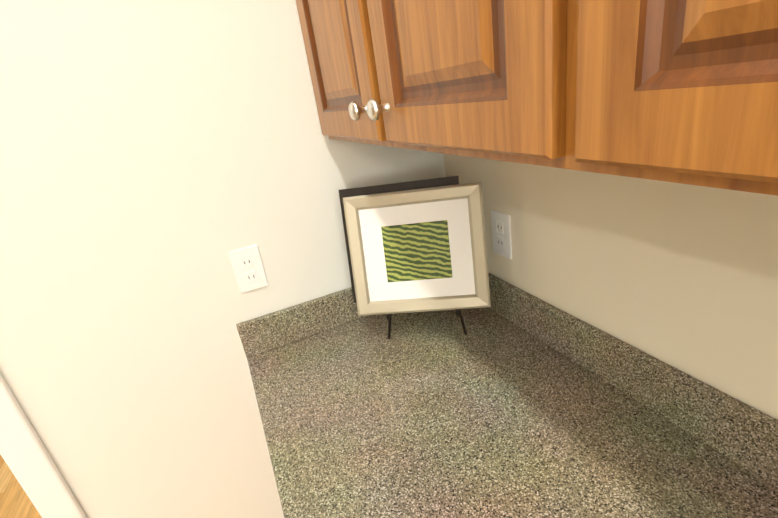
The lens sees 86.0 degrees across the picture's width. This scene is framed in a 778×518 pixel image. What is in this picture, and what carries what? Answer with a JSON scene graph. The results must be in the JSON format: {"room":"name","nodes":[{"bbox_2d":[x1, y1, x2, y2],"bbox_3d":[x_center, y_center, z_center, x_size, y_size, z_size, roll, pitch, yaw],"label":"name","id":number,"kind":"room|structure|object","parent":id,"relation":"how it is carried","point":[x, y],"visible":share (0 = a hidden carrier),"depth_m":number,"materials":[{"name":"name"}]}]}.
{"room":"kitchen","nodes":[
{"label":"kitchen","id":0,"kind":"room"},
{"bbox_2d":[0,455,41,517],"bbox_3d":[1.266,1.778,-0.666,6.460,0.100,8.990,-17,23,-20],"label":"floor","id":1,"kind":"structure","parent":0,"point":[15,501],"depth_m":1.97,"materials":[{"name":"laminate"}]},
{"bbox_3d":[0.338,1.166,-0.522,1.651,1.183,3.984,-17,23,-20],"label":"base cabinet","id":2,"kind":"object","parent":1,"relation":"on","visible":0},
{"bbox_2d":[236,273,777,517],"bbox_3d":[0.701,0.686,-0.459,0.689,0.453,3.900,-17,23,-20],"label":"countertop","id":3,"kind":"structure","parent":2,"relation":"on","point":[514,402],"depth_m":0.41,"materials":[{"name":"stone"}]},
{"bbox_2d":[339,176,490,338],"bbox_3d":[0.069,0.011,1.036,0.321,0.395,0.255,-17,23,-20],"label":"framed picture","id":4,"kind":"object","parent":3,"relation":"on","point":[416,246],"visible":1,"depth_m":1.01,"materials":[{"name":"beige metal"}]},
{"bbox_2d":[0,0,445,517],"bbox_3d":[-1.321,0.033,0.690,3.440,2.840,0.120,-17,23,-20],"label":"wall","id":5,"kind":"structure","parent":0,"point":[160,160],"depth_m":0.97,"materials":[{"name":"white paint"}]},
{"bbox_2d":[0,373,86,517],"bbox_3d":[-1.312,0.357,0.800,0.970,2.160,0.160,-17,23,-20],"label":"trim","id":6,"kind":"structure","parent":5,"relation":"attached to","point":[28,459],"depth_m":0.98,"materials":[{"name":"white paint"}]},
{"bbox_2d":[228,245,268,292],"bbox_3d":[-0.359,0.026,1.070,0.072,0.116,0.007,-17,23,-20],"label":"electrical outlet","id":7,"kind":"object","parent":5,"relation":"attached to","point":[248,268],"visible":1,"depth_m":1.07,"materials":[{"name":"white plastic"}]},
{"bbox_2d":[443,153,777,419],"bbox_3d":[0.772,-0.011,-0.012,0.120,2.840,2.790,-17,23,-20],"label":"wall","id":8,"kind":"structure","parent":0,"point":[682,277],"depth_m":0.70,"materials":[{"name":"beige paint"}]},
{"bbox_2d":[296,0,535,164],"bbox_3d":[0.069,-0.738,0.569,0.348,1.095,0.787,-17,23,-20],"label":"upper cabinet","id":9,"kind":"object","parent":8,"relation":"attached to","point":[454,77],"depth_m":0.53,"materials":[{"name":"brown wood"}]},
{"bbox_2d":[491,210,511,258],"bbox_3d":[0.285,-0.062,1.060,0.007,0.116,0.072,-17,23,-20],"label":"electrical outlet","id":10,"kind":"object","parent":8,"relation":"attached to","point":[501,232],"visible":1,"depth_m":1.05,"materials":[{"name":"white plastic"}]},
{"bbox_2d":[532,0,777,195],"bbox_3d":[0.392,-0.513,-0.112,0.348,1.095,0.786,-17,23,-20],"label":"upper cabinet","id":11,"kind":"object","parent":8,"relation":"attached to","point":[681,91],"depth_m":0.28,"materials":[{"name":"brown wood"}]}
]}

